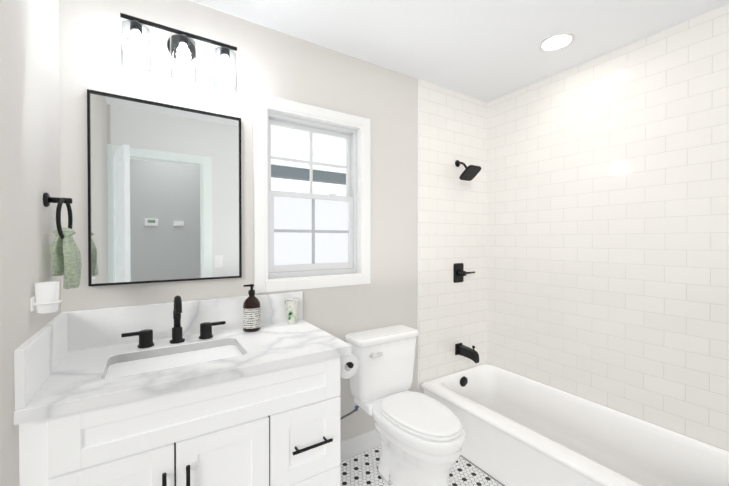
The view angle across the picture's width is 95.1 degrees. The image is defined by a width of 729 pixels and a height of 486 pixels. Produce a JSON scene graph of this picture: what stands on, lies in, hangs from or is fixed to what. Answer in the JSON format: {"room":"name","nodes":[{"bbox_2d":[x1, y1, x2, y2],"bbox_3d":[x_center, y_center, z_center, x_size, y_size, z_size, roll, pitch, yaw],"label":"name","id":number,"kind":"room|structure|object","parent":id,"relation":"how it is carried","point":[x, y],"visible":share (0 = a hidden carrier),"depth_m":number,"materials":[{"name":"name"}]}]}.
{"room":"bathroom","nodes":[
{"label":"bathroom","id":0,"kind":"room"},
{"bbox_2d":[0,0,60,485],"bbox_3d":[-0.753,0.100,0.507,0.120,2.440,1.849,0,1,-33],"label":"wall","id":1,"kind":"structure","parent":0,"point":[29,115],"depth_m":0.94,"materials":[{"name":"white paint"}]},
{"bbox_2d":[30,281,61,313],"bbox_3d":[-0.965,0.166,1.014,0.067,0.090,0.066,0,1,-33],"label":"holder","id":2,"kind":"object","parent":1,"relation":"attached to","point":[44,299],"visible":1,"depth_m":0.99,"materials":[{"name":"white plastic"}]},
{"bbox_2d":[43,193,81,288],"bbox_3d":[-1.037,-0.009,1.149,0.092,0.322,0.154,0,1,-33],"label":"towel ring","id":3,"kind":"object","parent":1,"relation":"attached to","point":[65,254],"visible":1,"depth_m":1.12,"materials":[{"name":"black"}]},
{"bbox_2d":[50,227,81,288],"bbox_3d":[-1.033,0.049,1.155,0.080,0.206,0.151,0,1,-33],"label":"towel","id":4,"kind":"object","parent":3,"relation":"hanging from","point":[66,257],"depth_m":1.12,"materials":[{"name":"green fabric"}]},
{"bbox_2d":[59,0,423,441],"bbox_3d":[-0.133,0.086,2.072,2.851,2.440,0.120,0,1,-33],"label":"wall","id":5,"kind":"structure","parent":0,"point":[273,62],"depth_m":1.70,"materials":[{"name":"white paint"}]},
{"bbox_2d":[87,89,241,285],"bbox_3d":[-0.870,-0.223,1.511,0.594,0.793,0.026,0,1,-33],"label":"mirror","id":6,"kind":"object","parent":5,"relation":"attached to","point":[164,192],"visible":0.98,"depth_m":1.48,"materials":[{"name":"black mirror"}]},
{"bbox_2d":[120,13,236,95],"bbox_3d":[-0.803,-0.827,1.475,0.444,0.249,0.150,0,1,-33],"label":"sconce","id":7,"kind":"object","parent":5,"relation":"attached to","point":[181,47],"visible":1,"depth_m":1.44,"materials":[{"name":"black"}]},
{"bbox_2d":[253,92,370,292],"bbox_3d":[-0.295,-0.258,1.946,0.713,1.029,0.124,0,1,-33],"label":"window","id":8,"kind":"structure","parent":5,"relation":"in","point":[310,234],"depth_m":1.93,"materials":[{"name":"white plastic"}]},
{"bbox_2d":[340,429,379,461],"bbox_3d":[0.003,1.248,2.091,0.891,0.115,0.014,0,1,-33],"label":"baseboard","id":9,"kind":"structure","parent":5,"relation":"attached to","point":[358,444],"depth_m":2.06,"materials":[{"name":"white wood"}]},
{"bbox_2d":[417,79,486,391],"bbox_3d":[0.684,0.024,2.519,0.742,2.324,0.007,0,1,-33],"label":"wall tile","id":10,"kind":"structure","parent":5,"relation":"attached to","point":[452,206],"depth_m":2.48,"materials":[{"name":"white tile"}]},
{"bbox_2d":[453,263,474,282],"bbox_3d":[0.763,0.227,2.526,0.178,0.146,0.069,0,1,-33],"label":"shower valve","id":11,"kind":"object","parent":10,"relation":"attached to","point":[459,273],"visible":1,"depth_m":2.51,"materials":[{"name":"black metal"}]},
{"bbox_2d":[455,343,478,362],"bbox_3d":[0.761,0.803,2.466,0.068,0.114,0.178,0,1,-33],"label":"tub spout","id":12,"kind":"object","parent":10,"relation":"attached to","point":[466,351],"visible":1,"depth_m":2.44,"materials":[{"name":"black metal"}]},
{"bbox_2d":[455,160,480,180],"bbox_3d":[0.751,-0.544,2.447,0.136,0.164,0.178,0,1,-33],"label":"shower head","id":13,"kind":"object","parent":10,"relation":"attached to","point":[470,172],"visible":1,"depth_m":2.42},
{"bbox_2d":[340,446,501,485],"bbox_3d":[0.365,1.343,1.305,2.851,0.060,1.969,0,1,-33],"label":"floor","id":14,"kind":"structure","parent":0,"point":[361,469],"depth_m":1.89,"materials":[{"name":"tile"}]},
{"bbox_2d":[14,291,350,485],"bbox_3d":[-0.622,0.792,1.355,1.003,1.039,0.570,0,1,-33],"label":"bathroom vanity","id":15,"kind":"object","parent":14,"relation":"on","point":[100,400],"visible":1,"depth_m":1.18,"materials":[{"name":"white"}]},
{"bbox_2d":[121,296,225,347],"bbox_3d":[-0.789,0.324,1.408,0.390,0.205,0.130,0,1,-33],"label":"faucet","id":16,"kind":"object","parent":15,"relation":"on","point":[146,338],"visible":1,"depth_m":1.42,"materials":[{"name":"black metal"}]},
{"bbox_2d":[243,284,260,331],"bbox_3d":[-0.548,0.312,1.623,0.082,0.224,0.082,0,1,-33],"label":"soap bottle","id":17,"kind":"object","parent":15,"relation":"on","point":[251,314],"visible":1,"depth_m":1.59,"materials":[{"name":"brown glass"}]},
{"bbox_2d":[285,297,299,323],"bbox_3d":[-0.383,0.358,1.762,0.078,0.130,0.078,0,1,-33],"label":"cup","id":18,"kind":"object","parent":15,"relation":"on","point":[292,305],"visible":1,"depth_m":1.74,"materials":[{"name":"white"}]},
{"bbox_2d":[340,354,358,378],"bbox_3d":[-0.117,0.551,1.544,0.124,0.108,0.194,0,1,-33],"label":"toilet paper roll","id":19,"kind":"object","parent":15,"relation":"attached to","point":[349,364],"visible":0.38,"depth_m":1.48,"materials":[{"name":"white paper"}]},
{"bbox_2d":[340,325,464,485],"bbox_3d":[0.194,0.927,1.799,0.569,0.760,0.687,0,1,-33],"label":"toilet","id":20,"kind":"object","parent":14,"relation":"on","point":[422,437],"visible":0.92,"depth_m":1.80,"materials":[{"name":"white ceramic"}]},
{"bbox_2d":[421,363,728,485],"bbox_3d":[1.156,1.143,1.806,0.721,0.329,1.718,0,1,-33],"label":"bathtub","id":21,"kind":"object","parent":14,"relation":"on","point":[520,430],"visible":0.88,"depth_m":1.87,"materials":[{"name":"ceramic"}]},
{"bbox_2d":[189,0,728,101],"bbox_3d":[0.458,-1.161,0.638,4.800,0.080,3.154,0,1,-33],"label":"ceiling","id":22,"kind":"structure","parent":0,"point":[486,50],"depth_m":1.77,"materials":[{"name":"white paint"}]},
{"bbox_2d":[539,32,574,51],"bbox_3d":[1.082,-1.129,1.879,0.176,0.006,0.176,0,1,-33],"label":"recessed light","id":23,"kind":"object","parent":22,"relation":"in","point":[556,42],"visible":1,"depth_m":1.87,"materials":[{"name":"white plastic"}]},
{"bbox_3d":[1.548,0.087,1.978,0.120,2.440,1.849,0,1,-33],"label":"wall","id":24,"kind":"structure","parent":0,"visible":0},
{"bbox_2d":[487,4,728,450],"bbox_3d":[1.462,-0.073,1.994,0.006,2.120,1.729,0,1,-33],"label":"wall tile","id":25,"kind":"structure","parent":24,"relation":"attached to","point":[607,229],"depth_m":1.93,"materials":[{"name":"white tile"}]},
{"label":"outside","id":26,"kind":"structure","parent":0,"visible":0},
{"bbox_2d":[271,125,345,184],"bbox_3d":[-0.650,-1.164,3.671,6.000,0.370,3.110,0,1,-33],"label":"window pane","id":27,"kind":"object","parent":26,"point":[325,145],"depth_m":4.75,"materials":[{"name":"white"}]}
]}

